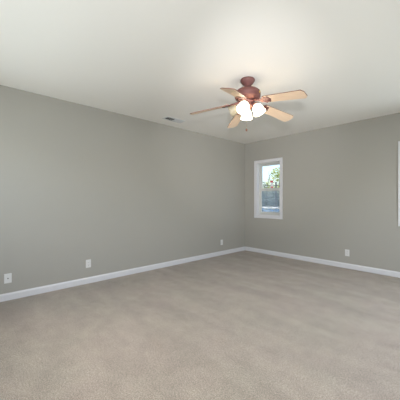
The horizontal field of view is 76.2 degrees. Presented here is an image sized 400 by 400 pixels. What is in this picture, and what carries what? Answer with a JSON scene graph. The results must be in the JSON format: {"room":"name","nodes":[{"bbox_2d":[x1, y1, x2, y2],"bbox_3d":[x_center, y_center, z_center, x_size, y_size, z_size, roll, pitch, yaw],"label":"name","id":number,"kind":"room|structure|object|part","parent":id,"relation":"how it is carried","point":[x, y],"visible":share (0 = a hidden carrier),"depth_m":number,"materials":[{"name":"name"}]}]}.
{"room":"empty bedroom","nodes":[
{"label":"empty bedroom","id":0,"kind":"room"},
{"bbox_2d":[0,85,244,293],"bbox_3d":[-0.960,-0.086,4.468,5.750,2.600,0.150,0,0,-42],"label":"wall","id":1,"kind":"structure","parent":0,"point":[79,183],"depth_m":3.87,"materials":[{"name":"grey paint"}]},
{"bbox_2d":[4,273,11,283],"bbox_3d":[-2.333,0.947,3.099,0.074,0.116,0.017,0,0,-42],"label":"cable plate","id":2,"kind":"object","parent":1,"relation":"attached to","point":[7,277],"visible":1,"depth_m":3.10,"materials":[{"name":"white plastic"}]},
{"bbox_2d":[86,259,90,267],"bbox_3d":[-1.637,0.926,3.741,0.072,0.117,0.008,0,0,-42],"label":"power outlet","id":3,"kind":"object","parent":1,"relation":"attached to","point":[88,262],"visible":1,"depth_m":3.74,"materials":[{"name":"white plastic"}]},
{"bbox_2d":[0,247,244,301],"bbox_3d":[-0.910,1.170,4.402,5.436,0.088,0.014,0,0,-42],"label":"baseboard","id":4,"kind":"structure","parent":1,"relation":"attached to","point":[48,288],"depth_m":3.87,"materials":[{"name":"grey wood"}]},
{"bbox_2d":[0,250,399,399],"bbox_3d":[0.541,1.389,2.825,5.750,0.350,4.600,0,0,-42],"label":"floor","id":5,"kind":"structure","parent":0,"point":[241,325],"depth_m":2.31,"materials":[{"name":"beige carpet"}]},
{"bbox_2d":[0,0,399,143],"bbox_3d":[0.541,-1.446,2.825,5.750,0.120,4.600,0,0,-42],"label":"ceiling","id":6,"kind":"structure","parent":0,"point":[150,60],"depth_m":2.45,"materials":[{"name":"white paint"}]},
{"bbox_2d":[162,116,184,122],"bbox_3d":[-0.446,-1.373,4.368,0.375,0.026,0.160,0,0,-42],"label":"ceiling vent","id":7,"kind":"object","parent":6,"relation":"in","point":[168,118],"visible":1,"depth_m":4.36,"materials":[{"name":"grey metal"}]},
{"bbox_2d":[190,76,307,131],"bbox_3d":[0.521,-1.088,2.949,1.279,0.596,1.278,0,0,0],"label":"ceiling fan","id":8,"kind":"object","parent":6,"relation":"hanging from","point":[246,96],"visible":1,"depth_m":2.84,"materials":[{"name":"beige wood"}]},
{"bbox_3d":[0.110,-1.062,2.990,0.461,0.040,0.146,-10,-2,9],"label":"blade","id":9,"kind":"part","parent":8,"relation":"part of","materials":[{"name":"brown wood"}]},
{"bbox_3d":[0.392,-1.045,2.976,0.139,0.144,0.144,0,0,20],"label":"lamp shade","id":10,"kind":"part","parent":8,"relation":"part of","materials":[{"name":"beige glass"}]},
{"bbox_3d":[0.344,-1.062,2.528,0.146,0.040,0.461,0,9,27],"label":"blade","id":11,"kind":"part","parent":8,"relation":"part of","materials":[{"name":"brown wood"}]},
{"bbox_3d":[0.477,-1.062,3.355,0.146,0.040,0.461,0,-10,-9],"label":"blade","id":12,"kind":"part","parent":8,"relation":"part of","materials":[{"name":"brown wood"}]},
{"bbox_3d":[0.475,-1.021,2.788,0.144,0.145,0.146,0,0,28],"label":"lamp shade","id":13,"kind":"part","parent":8,"relation":"part of","materials":[{"name":"beige glass"}]},
{"bbox_3d":[0.560,-1.020,3.067,0.144,0.145,0.147,0,0,6],"label":"lamp shade","id":14,"kind":"part","parent":8,"relation":"part of","materials":[{"name":"beige glass"}]},
{"bbox_3d":[0.660,-1.018,2.848,0.144,0.139,0.144,0,0,32],"label":"lamp shade","id":15,"kind":"part","parent":8,"relation":"part of","materials":[{"name":"beige glass"}]},
{"bbox_3d":[0.938,-1.062,3.119,0.461,0.040,0.146,11,-5,-26],"label":"blade","id":16,"kind":"part","parent":8,"relation":"part of","materials":[{"name":"brown wood"}]},
{"bbox_3d":[0.856,-1.062,2.608,0.146,0.040,0.461,0,9,-45],"label":"blade","id":17,"kind":"part","parent":8,"relation":"part of","materials":[{"name":"brown wood"}]},
{"bbox_2d":[245,113,399,271],"bbox_3d":[2.608,-0.086,4.715,0.150,2.600,4.300,0,0,-42],"label":"wall","id":18,"kind":"structure","parent":0,"point":[340,182],"depth_m":4.71,"materials":[{"name":"grey paint"}]},
{"bbox_2d":[254,157,282,218],"bbox_3d":[1.587,-0.263,5.816,0.171,1.337,0.727,0,0,-42],"label":"window","id":19,"kind":"structure","parent":18,"relation":"in","point":[258,165],"depth_m":5.92,"materials":[{"name":"grey plastic"}]},
{"bbox_3d":[1.626,-0.263,5.852,0.065,1.213,0.603,0,0,-42],"label":"frame","id":20,"kind":"part","parent":19,"relation":"part of","materials":[{"name":"grey plastic"}]},
{"bbox_3d":[1.615,0.013,5.842,0.026,0.598,0.539,0,0,-42],"label":"sash","id":21,"kind":"part","parent":19,"relation":"part of","materials":[{"name":"grey plastic"}]},
{"bbox_3d":[1.635,-0.529,5.860,0.024,0.616,0.539,0,0,-42],"label":"sash","id":22,"kind":"part","parent":19,"relation":"part of","materials":[{"name":"grey plastic"}]},
{"bbox_2d":[245,247,399,277],"bbox_3d":[2.547,1.170,4.660,0.014,0.088,4.300,0,0,-42],"label":"baseboard","id":23,"kind":"structure","parent":18,"relation":"attached to","point":[298,257],"depth_m":4.77,"materials":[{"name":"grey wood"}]},
{"bbox_2d":[398,141,399,225],"bbox_3d":[3.445,-0.263,3.784,0.171,1.337,0.780,0,0,-42],"label":"window","id":24,"kind":"structure","parent":18,"relation":"in","point":[398,141],"depth_m":4.01,"materials":[{"name":"grey"}]},
{"label":"outside","id":25,"kind":"structure","parent":0,"visible":0},
{"bbox_3d":[-1.957,1.664,17.005,130.000,0.200,100.000,0,0,-42],"label":"ground","id":26,"kind":"structure","parent":25,"visible":0},
{"bbox_2d":[262,191,265,206],"bbox_3d":[4.399,0.396,18.796,0.892,2.443,0.910,0,0,22],"label":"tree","id":27,"kind":"object","parent":26,"relation":"on","point":[264,198],"visible":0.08,"depth_m":18.67,"materials":[{"name":"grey plant"}]},
{"bbox_2d":[262,191,272,206],"bbox_3d":[5.402,0.435,20.584,1.227,2.365,1.258,0,0,-42],"label":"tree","id":28,"kind":"object","parent":26,"relation":"on","point":[265,195],"visible":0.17,"depth_m":20.41,"materials":[{"name":"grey plant"}]},
{"bbox_2d":[262,207,278,211],"bbox_3d":[5.255,0.960,12.192,0.300,1.207,10.015,0,0,-34],"label":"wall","id":29,"kind":"structure","parent":26,"relation":"on","point":[270,209],"depth_m":13.99,"materials":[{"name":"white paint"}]},
{"bbox_2d":[267,191,278,206],"bbox_3d":[5.203,0.439,18.189,0.961,2.356,0.991,0,0,-42],"label":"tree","id":30,"kind":"object","parent":26,"relation":"on","point":[270,202],"visible":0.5,"depth_m":18.07,"materials":[{"name":"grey plant"}]},
{"bbox_2d":[270,167,279,187],"bbox_3d":[7.482,-0.773,23.541,1.792,4.778,1.860,0,0,-42],"label":"tree","id":31,"kind":"object","parent":26,"relation":"on","point":[277,174],"visible":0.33,"depth_m":23.53,"materials":[{"name":"green plant"}]},
{"bbox_2d":[270,182,279,206],"bbox_3d":[4.875,0.188,16.359,2.795,2.752,0.085,0,0,30],"label":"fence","id":32,"kind":"object","parent":26,"relation":"on","point":[275,185],"visible":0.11,"depth_m":16.32,"materials":[{"name":"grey wood"}]},
{"bbox_3d":[4.875,0.188,16.359,0.085,2.752,0.085,0,0,30],"label":"fence post","id":33,"kind":"part","parent":32,"relation":"part of","materials":[{"name":"grey wood"}]}
]}

